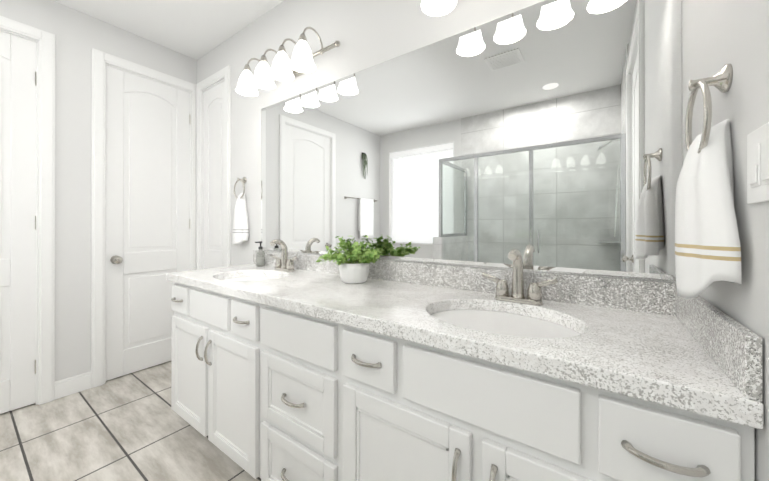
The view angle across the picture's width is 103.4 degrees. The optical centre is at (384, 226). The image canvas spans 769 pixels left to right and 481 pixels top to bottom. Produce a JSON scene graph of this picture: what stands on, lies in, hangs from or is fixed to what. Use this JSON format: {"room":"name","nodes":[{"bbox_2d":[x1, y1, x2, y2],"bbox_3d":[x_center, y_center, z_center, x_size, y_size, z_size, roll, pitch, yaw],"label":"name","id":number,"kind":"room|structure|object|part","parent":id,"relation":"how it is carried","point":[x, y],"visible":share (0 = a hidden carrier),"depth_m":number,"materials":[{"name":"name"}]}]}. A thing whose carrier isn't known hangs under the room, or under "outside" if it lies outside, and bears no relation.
{"room":"bathroom","nodes":[
{"label":"bathroom","id":0,"kind":"room"},
{"bbox_2d":[0,0,196,380],"bbox_3d":[-2.643,-0.179,1.606,0.120,2.710,3.000,0,0,35],"label":"wall","id":1,"kind":"structure","parent":0,"point":[79,35],"depth_m":2.15,"materials":[{"name":"white paint"}]},
{"bbox_2d":[0,31,36,413],"bbox_3d":[-2.503,-0.028,1.690,0.107,2.392,0.764,0,0,35],"label":"door","id":2,"kind":"structure","parent":1,"relation":"in","point":[17,222],"depth_m":1.94,"materials":[{"name":"white wood"}]},
{"bbox_3d":[-2.301,-0.023,2.005,0.012,1.990,0.012,0,0,35],"label":"left door handle and hinges","id":3,"kind":"part","parent":2,"relation":"part of","materials":[{"name":"white wood"}]},
{"bbox_2d":[0,16,54,404],"bbox_3d":[-2.547,-0.061,1.722,0.141,2.472,0.907,0,0,35],"label":"door frame","id":4,"kind":"structure","parent":1,"relation":"attached to","point":[45,222],"depth_m":2.01,"materials":[{"name":"white wood"}]},
{"bbox_2d":[55,371,90,398],"bbox_3d":[-1.236,1.115,0.686,3.238,0.120,2.880,0,0,35],"label":"baseboard","id":5,"kind":"structure","parent":1,"relation":"attached to","point":[72,385],"depth_m":2.13,"materials":[{"name":"white wood"}]},
{"bbox_2d":[106,65,189,380],"bbox_3d":[-1.922,-0.026,2.515,0.107,2.392,0.596,0,0,35],"label":"door","id":6,"kind":"structure","parent":1,"relation":"in","point":[147,185],"depth_m":2.48,"materials":[{"name":"white wood"}]},
{"bbox_3d":[-2.040,0.258,2.316,0.072,0.064,0.064,0,0,35],"label":"knob","id":7,"kind":"part","parent":6,"relation":"part of","materials":[{"name":"silver metal"}]},
{"bbox_2d":[91,48,230,387],"bbox_3d":[-1.705,-0.060,2.417,0.718,2.472,0.829,0,0,35],"label":"door frame","id":8,"kind":"structure","parent":1,"relation":"attached to","point":[100,59],"depth_m":2.33,"materials":[{"name":"white wood"}]},
{"bbox_2d":[0,360,260,480],"bbox_3d":[-1.441,1.204,0.402,3.830,0.060,4.180,0,0,35],"label":"floor","id":9,"kind":"structure","parent":0,"point":[133,426],"depth_m":1.67,"materials":[{"name":"tile"}]},
{"bbox_2d":[166,279,763,480],"bbox_3d":[-0.185,0.747,1.348,2.276,0.858,0.586,0,0,35],"label":"bathroom vanity","id":10,"kind":"object","parent":9,"relation":"on","point":[286,366],"depth_m":0.88,"materials":[{"name":"white wood"}]},
{"bbox_2d":[166,263,762,422],"bbox_3d":[-0.185,0.297,1.359,2.288,0.042,0.569,0,0,35],"label":"countertop","id":11,"kind":"structure","parent":10,"relation":"on","point":[662,354],"depth_m":0.80,"materials":[{"name":"grey stone"}]},
{"bbox_2d":[218,271,281,282],"bbox_3d":[-0.756,0.388,1.731,0.501,0.162,0.394,0,0,35],"label":"sink","id":12,"kind":"object","parent":11,"relation":"in","point":[254,276],"depth_m":1.87,"materials":[{"name":"white ceramic"}]},
{"bbox_2d":[255,241,264,266],"bbox_3d":[-0.858,0.191,2.091,0.060,0.171,0.070,0,0,35],"label":"soap dispenser","id":13,"kind":"object","parent":11,"relation":"on","point":[260,261],"visible":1,"depth_m":2.08,"materials":[{"name":"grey glass"}]},
{"bbox_2d":[266,239,301,270],"bbox_3d":[-0.644,0.178,1.865,0.257,0.198,0.130,0,0,35],"label":"faucet","id":14,"kind":"object","parent":11,"relation":"on","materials":[{"name":"silver metal"}]},
{"bbox_2d":[316,236,382,283],"bbox_3d":[-0.149,0.161,1.498,0.365,0.227,0.266,0,0,35],"label":"potted plant","id":15,"kind":"object","parent":11,"relation":"on","point":[354,269],"visible":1,"depth_m":1.45,"materials":[{"name":"green plant"}]},
{"bbox_2d":[422,303,585,346],"bbox_3d":[0.355,0.386,0.948,0.501,0.162,0.394,0,0,35],"label":"sink","id":16,"kind":"object","parent":11,"relation":"in","point":[550,327],"depth_m":0.99,"materials":[{"name":"white ceramic"}]},
{"bbox_2d":[482,248,557,306],"bbox_3d":[0.468,0.177,1.082,0.257,0.198,0.130,0,0,35],"label":"faucet","id":17,"kind":"object","parent":11,"relation":"on","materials":[{"name":"silver metal"}]},
{"bbox_2d":[53,0,283,59],"bbox_3d":[-1.441,-1.566,0.407,3.830,0.060,4.180,0,0,35],"label":"ceiling","id":18,"kind":"structure","parent":0,"point":[196,29],"depth_m":2.23,"materials":[{"name":"white paint"}]},
{"bbox_2d":[197,0,682,282],"bbox_3d":[-0.374,-0.178,1.912,3.478,2.710,0.126,0,0,35],"label":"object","id":19,"kind":"object","parent":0,"point":[544,136],"depth_m":1.31,"materials":[{"name":"white paint"}]},
{"bbox_2d":[204,81,223,268],"bbox_3d":[-1.456,-0.026,2.640,0.424,2.392,0.035,0,0,35],"label":"closet door","id":20,"kind":"structure","parent":19,"relation":"attached to","point":[214,177],"depth_m":2.64,"materials":[{"name":"white wood"}]},
{"bbox_2d":[233,177,248,244],"bbox_3d":[-1.100,-0.117,2.306,0.183,0.525,0.078,0,0,35],"label":"towel ring","id":21,"kind":"object","parent":19,"relation":"attached to","point":[240,229],"visible":1,"depth_m":2.27,"materials":[{"name":"white fabric"}]},
{"bbox_2d":[236,27,339,96],"bbox_3d":[-0.636,-0.999,1.869,0.820,0.250,0.260,0,0,35],"label":"sconce","id":22,"kind":"object","parent":19,"relation":"attached to","point":[284,69],"visible":1,"depth_m":1.80,"materials":[{"name":"white glass"}]},
{"bbox_3d":[-0.671,-0.942,1.820,0.686,0.136,0.140,0,0,35],"label":"lamp shade","id":23,"kind":"part","parent":22,"relation":"part of","materials":[{"name":"white glass"}]},
{"bbox_2d":[421,0,456,15],"bbox_3d":[0.471,-1.000,1.089,0.820,0.250,0.260,0,0,35],"label":"sconce","id":24,"kind":"object","parent":19,"relation":"attached to","point":[436,7],"visible":1,"depth_m":1.25,"materials":[{"name":"white glass"}]},
{"bbox_2d":[682,0,768,480],"bbox_3d":[-0.152,-0.183,-0.688,0.120,2.710,3.880,0,0,35],"label":"wall","id":25,"kind":"structure","parent":0,"point":[717,35],"depth_m":0.55,"materials":[{"name":"white paint"}]},
{"bbox_2d":[675,63,741,298],"bbox_3d":[0.653,-0.090,0.628,0.080,0.465,0.243,0,0,35],"label":"towel ring","id":26,"kind":"object","parent":25,"relation":"attached to","point":[707,247],"visible":1,"depth_m":0.58,"materials":[{"name":"white fabric"}]},
{"bbox_2d":[747,122,768,203],"bbox_3d":[0.567,-0.096,0.445,0.011,0.117,0.170,0,0,35],"label":"switch plate","id":27,"kind":"object","parent":25,"relation":"attached to","point":[758,165],"visible":0.96,"depth_m":0.47,"materials":[{"name":"white plastic"}]}
]}

